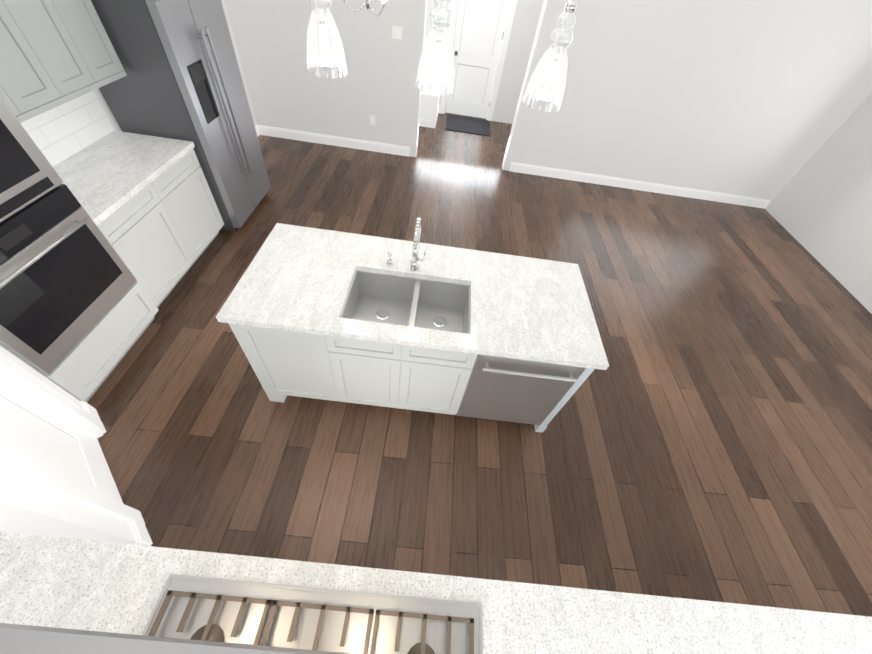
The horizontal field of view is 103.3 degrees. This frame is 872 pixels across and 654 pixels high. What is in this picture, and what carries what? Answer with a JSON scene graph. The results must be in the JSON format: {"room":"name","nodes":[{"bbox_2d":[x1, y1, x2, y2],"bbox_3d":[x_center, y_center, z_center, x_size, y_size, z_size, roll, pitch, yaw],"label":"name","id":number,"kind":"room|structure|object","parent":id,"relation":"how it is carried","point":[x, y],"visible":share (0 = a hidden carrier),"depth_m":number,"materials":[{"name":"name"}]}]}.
{"room":"kitchen","nodes":[
{"label":"kitchen","id":0,"kind":"room"},
{"bbox_2d":[0,345,135,541],"bbox_3d":[-1.752,-0.251,0.674,0.120,3.600,1.048,-34,62,-31],"label":"wall","id":1,"kind":"structure","parent":0,"point":[21,495],"depth_m":1.44,"materials":[{"name":"white paint"}]},
{"bbox_2d":[0,379,122,502],"bbox_3d":[-1.802,0.101,1.123,0.471,2.432,0.439,7,50,-2],"label":"pantry door","id":2,"kind":"structure","parent":1,"relation":"in","point":[37,434],"depth_m":1.71,"materials":[{"name":"white wood"}]},
{"bbox_2d":[0,352,144,523],"bbox_3d":[-1.805,0.079,1.079,0.138,2.550,0.800,-34,62,-31],"label":"door frame","id":3,"kind":"structure","parent":1,"relation":"attached to","point":[17,376],"depth_m":1.68,"materials":[{"name":"white wood"}]},
{"bbox_2d":[0,502,135,544],"bbox_3d":[-1.433,0.309,0.252,0.120,3.600,0.740,7,50,-2],"label":"wall","id":4,"kind":"structure","parent":0,"point":[15,519],"depth_m":1.29,"materials":[{"name":"white paint"}]},
{"bbox_2d":[93,0,256,130],"bbox_3d":[-2.607,-2.396,2.345,0.120,3.600,4.510,7,50,-2],"label":"wall","id":5,"kind":"structure","parent":0,"point":[105,107],"depth_m":4.05,"materials":[{"name":"white paint"}]},
{"bbox_2d":[0,64,35,119],"bbox_3d":[-2.453,-1.481,1.447,0.336,1.095,0.355,7,50,-2],"label":"upper cabinet","id":6,"kind":"object","parent":5,"relation":"attached to","point":[10,93],"depth_m":1.91,"materials":[{"name":"grey wood"}]},
{"bbox_2d":[0,0,71,111],"bbox_3d":[-2.434,-1.684,1.620,0.336,1.095,0.415,7,50,-2],"label":"upper cabinet","id":7,"kind":"object","parent":5,"relation":"attached to","point":[22,51],"depth_m":1.95,"materials":[{"name":"grey wood"}]},
{"bbox_2d":[20,0,107,95],"bbox_3d":[-2.414,-1.909,1.812,0.336,1.095,0.414,7,50,-2],"label":"upper cabinet","id":8,"kind":"object","parent":5,"relation":"attached to","point":[54,53],"depth_m":2.13,"materials":[{"name":"grey wood"}]},
{"bbox_2d":[20,91,114,166],"bbox_3d":[-2.676,-1.323,2.300,0.008,0.455,1.184,7,50,-2],"label":"backsplash","id":9,"kind":"structure","parent":5,"relation":"attached to","point":[61,133],"depth_m":2.50,"materials":[{"name":"tile"}]},
{"bbox_2d":[64,0,126,79],"bbox_3d":[-2.395,-2.111,1.984,0.336,1.095,0.355,7,50,-2],"label":"upper cabinet","id":10,"kind":"object","parent":5,"relation":"attached to","point":[87,19],"depth_m":2.30,"materials":[{"name":"grey wood"}]},
{"bbox_2d":[255,125,259,136],"bbox_3d":[-2.638,-2.317,4.552,0.015,0.130,1.400,7,50,-2],"label":"baseboard","id":11,"kind":"structure","parent":5,"relation":"attached to","point":[257,127],"depth_m":4.99,"materials":[{"name":"white wood"}]},
{"bbox_2d":[87,92,871,616],"bbox_3d":[1.012,-1.247,4.315,8.100,0.060,9.300,7,50,-2],"label":"floor","id":12,"kind":"structure","parent":0,"point":[707,434],"depth_m":2.52,"materials":[{"name":"brown wood"}]},
{"bbox_2d":[0,183,158,401],"bbox_3d":[-2.384,-0.623,1.579,0.701,2.555,0.852,7,50,-2],"label":"tall cabinet","id":13,"kind":"object","parent":12,"relation":"on","point":[83,369],"visible":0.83,"depth_m":2.30,"materials":[{"name":"grey wood"}]},
{"bbox_2d":[0,97,62,221],"bbox_3d":[-2.328,-0.700,1.448,0.547,0.515,0.795,7,50,-2],"label":"microwave","id":14,"kind":"object","parent":13,"relation":"in","point":[28,174],"visible":1,"depth_m":1.70,"materials":[{"name":"silver metal"}]},
{"bbox_2d":[0,184,136,373],"bbox_3d":[-2.409,-0.298,1.930,0.666,0.720,0.795,7,50,-2],"label":"wall oven","id":15,"kind":"object","parent":13,"relation":"in","point":[68,280],"visible":0.98,"depth_m":1.92,"materials":[{"name":"silver metal"}]},
{"bbox_2d":[53,131,223,307],"bbox_3d":[-2.438,-0.846,2.834,0.637,0.915,1.185,7,50,-2],"label":"base cabinet","id":16,"kind":"object","parent":12,"relation":"on","point":[148,204],"visible":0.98,"depth_m":2.65,"materials":[{"name":"grey wood"}]},
{"bbox_2d":[91,0,270,231],"bbox_3d":[-2.220,-1.910,3.187,0.777,1.785,0.845,7,50,-2],"label":"fridge","id":17,"kind":"object","parent":12,"relation":"on","point":[182,80],"visible":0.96,"depth_m":2.77,"materials":[{"name":"silver metal"}]},
{"bbox_2d":[228,271,607,432],"bbox_3d":[-0.111,0.104,2.406,2.022,0.876,0.719,7,50,-2],"label":"kitchen island","id":18,"kind":"object","parent":12,"relation":"on","point":[307,364],"depth_m":2.08,"materials":[{"name":"grey wood"}]},
{"bbox_2d":[216,223,608,366],"bbox_3d":[-0.072,-0.232,2.091,2.070,0.040,0.850,7,50,-2],"label":"island countertop","id":19,"kind":"structure","parent":18,"relation":"on","point":[300,278],"depth_m":2.03,"materials":[{"name":"white stone"}]},
{"bbox_2d":[341,271,469,333],"bbox_3d":[-0.168,-0.077,2.114,0.716,0.210,0.426,7,50,-2],"label":"sink","id":20,"kind":"object","parent":19,"relation":"in","point":[403,301],"visible":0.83,"depth_m":2.23,"materials":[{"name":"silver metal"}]},
{"bbox_2d":[387,217,426,270],"bbox_3d":[-0.172,-0.449,1.971,0.246,0.396,0.214,7,50,-2],"label":"faucet","id":21,"kind":"object","parent":19,"relation":"on","point":[415,259],"visible":1,"depth_m":1.92,"materials":[{"name":"silver metal"}]},
{"bbox_2d":[457,354,585,424],"bbox_3d":[0.495,0.285,2.353,0.597,0.859,0.577,7,50,-2],"label":"dishwasher","id":22,"kind":"object","parent":18,"relation":"in","point":[511,390],"visible":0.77,"depth_m":2.10,"materials":[{"name":"silver metal"}]},
{"bbox_2d":[419,79,440,127],"bbox_3d":[-0.192,-3.897,6.000,0.476,0.485,0.756,7,50,-2],"label":"bench","id":23,"kind":"object","parent":12,"relation":"on","point":[429,106],"visible":0.52,"depth_m":5.77,"materials":[{"name":"white wood"}]},
{"bbox_2d":[0,532,871,653],"bbox_3d":[1.103,1.534,1.359,5.297,0.915,0.659,7,50,-2],"label":"countertop","id":24,"kind":"structure","parent":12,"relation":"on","point":[70,583],"depth_m":1.13,"materials":[{"name":"grey stone"}]},
{"bbox_2d":[142,574,482,653],"bbox_3d":[-0.362,1.036,0.929,1.000,0.046,0.530,7,50,-2],"label":"cooktop","id":25,"kind":"object","parent":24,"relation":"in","point":[256,613],"visible":0.85,"depth_m":1.05,"materials":[{"name":"silver metal"}]},
{"bbox_2d":[445,114,490,135],"bbox_3d":[0.582,-3.631,6.201,0.800,0.011,0.700,7,50,-2],"label":"door mat","id":26,"kind":"object","parent":12,"relation":"on","point":[467,125],"visible":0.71,"depth_m":6.17,"materials":[{"name":"grey fabric"}]},
{"bbox_2d":[423,0,543,123],"bbox_3d":[2.623,-4.895,5.205,5.750,3.600,0.120,7,50,-2],"label":"wall","id":27,"kind":"structure","parent":0,"point":[523,29],"depth_m":5.70,"materials":[{"name":"white paint"}]},
{"bbox_2d":[445,0,509,118],"bbox_3d":[0.697,-4.732,5.536,0.786,2.432,0.101,7,50,-2],"label":"door","id":28,"kind":"structure","parent":27,"relation":"in","point":[479,31],"depth_m":5.76,"materials":[{"name":"white wood"}]},
{"bbox_2d":[439,0,517,120],"bbox_3d":[0.701,-4.790,5.524,0.990,2.550,0.138,7,50,-2],"label":"door frame","id":29,"kind":"structure","parent":27,"relation":"attached to","point":[505,39],"depth_m":5.73,"materials":[{"name":"white wood"}]},
{"bbox_2d":[224,0,871,199],"bbox_3d":[1.472,-3.554,3.913,7.800,3.600,0.150,7,50,-2],"label":"wall","id":30,"kind":"structure","parent":0,"point":[762,99],"depth_m":4.33,"materials":[{"name":"white paint"}]},
{"bbox_2d":[260,125,409,156],"bbox_3d":[-1.493,-2.735,5.070,2.220,0.130,0.015,7,50,-2],"label":"baseboard","id":31,"kind":"structure","parent":30,"relation":"attached to","point":[264,130],"depth_m":5.06,"materials":[{"name":"white wood"}]},
{"bbox_2d":[370,115,374,124],"bbox_3d":[-0.889,-2.891,4.823,0.075,0.115,0.011,7,50,-2],"label":"outlet","id":32,"kind":"object","parent":30,"relation":"attached to","point":[372,120],"visible":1,"depth_m":4.82,"materials":[{"name":"white plastic"}]},
{"bbox_2d":[392,26,401,39],"bbox_3d":[-0.461,-3.482,4.081,0.120,0.115,0.011,7,50,-2],"label":"light switch","id":33,"kind":"object","parent":30,"relation":"attached to","point":[396,32],"visible":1,"depth_m":4.08,"materials":[{"name":"white plastic"}]},
{"bbox_2d":[415,0,547,169],"bbox_3d":[0.496,-3.309,4.306,1.340,2.470,0.158,7,50,-2],"label":"trim","id":34,"kind":"structure","parent":30,"relation":"attached to","point":[527,70],"depth_m":4.41,"materials":[{"name":"white"}]},
{"bbox_2d":[509,162,770,208],"bbox_3d":[3.126,-2.150,5.256,4.060,0.130,0.015,7,50,-2],"label":"baseboard","id":35,"kind":"structure","parent":30,"relation":"attached to","point":[514,167],"depth_m":5.25,"materials":[{"name":"white wood"}]},
{"bbox_2d":[765,93,871,313],"bbox_3d":[5.295,-1.955,3.134,0.120,3.600,9.150,7,50,-2],"label":"wall","id":36,"kind":"structure","parent":0,"point":[818,208],"depth_m":4.38,"materials":[{"name":"white paint"}]},
{"bbox_3d":[1.649,1.041,0.090,6.600,3.600,0.150,7,50,-2],"label":"wall","id":37,"kind":"structure","parent":0,"visible":0},
{"bbox_2d":[0,623,349,653],"bbox_3d":[-0.388,0.519,0.203,0.754,0.254,0.497,7,50,-2],"label":"range hood","id":38,"kind":"object","parent":37,"relation":"attached to","point":[21,639],"visible":1,"depth_m":0.41,"materials":[{"name":"silver metal"}]},
{"bbox_3d":[1.389,-3.403,1.740,8.100,0.500,9.300,7,50,-2],"label":"ceiling","id":39,"kind":"structure","parent":0,"visible":0},
{"bbox_2d":[306,0,346,77],"bbox_3d":[-0.422,-1.560,1.087,0.176,1.259,0.176,7,50,-2],"label":"pendant lamp","id":40,"kind":"object","parent":39,"relation":"hanging from","point":[324,40],"visible":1,"depth_m":1.46,"materials":[{"name":"clear glass"}]},
{"bbox_2d":[343,0,387,15],"bbox_3d":[-0.526,-3.161,2.474,0.446,1.353,0.432,7,50,-2],"label":"chandelier","id":41,"kind":"object","parent":39,"relation":"hanging from","point":[367,3],"visible":1,"depth_m":2.91,"materials":[{"name":"silver metal"}]},
{"bbox_2d":[415,0,453,94],"bbox_3d":[0.063,-1.498,1.106,0.176,1.259,0.176,7,50,-2],"label":"pendant lamp","id":42,"kind":"object","parent":39,"relation":"hanging from","point":[437,60],"visible":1,"depth_m":1.47,"materials":[{"name":"clear glass"}]},
{"bbox_2d":[522,0,576,111],"bbox_3d":[0.559,-1.436,1.126,0.176,1.259,0.176,7,50,-2],"label":"pendant lamp","id":43,"kind":"object","parent":39,"relation":"hanging from","point":[551,71],"visible":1,"depth_m":1.48,"materials":[{"name":"clear glass"}]}
]}

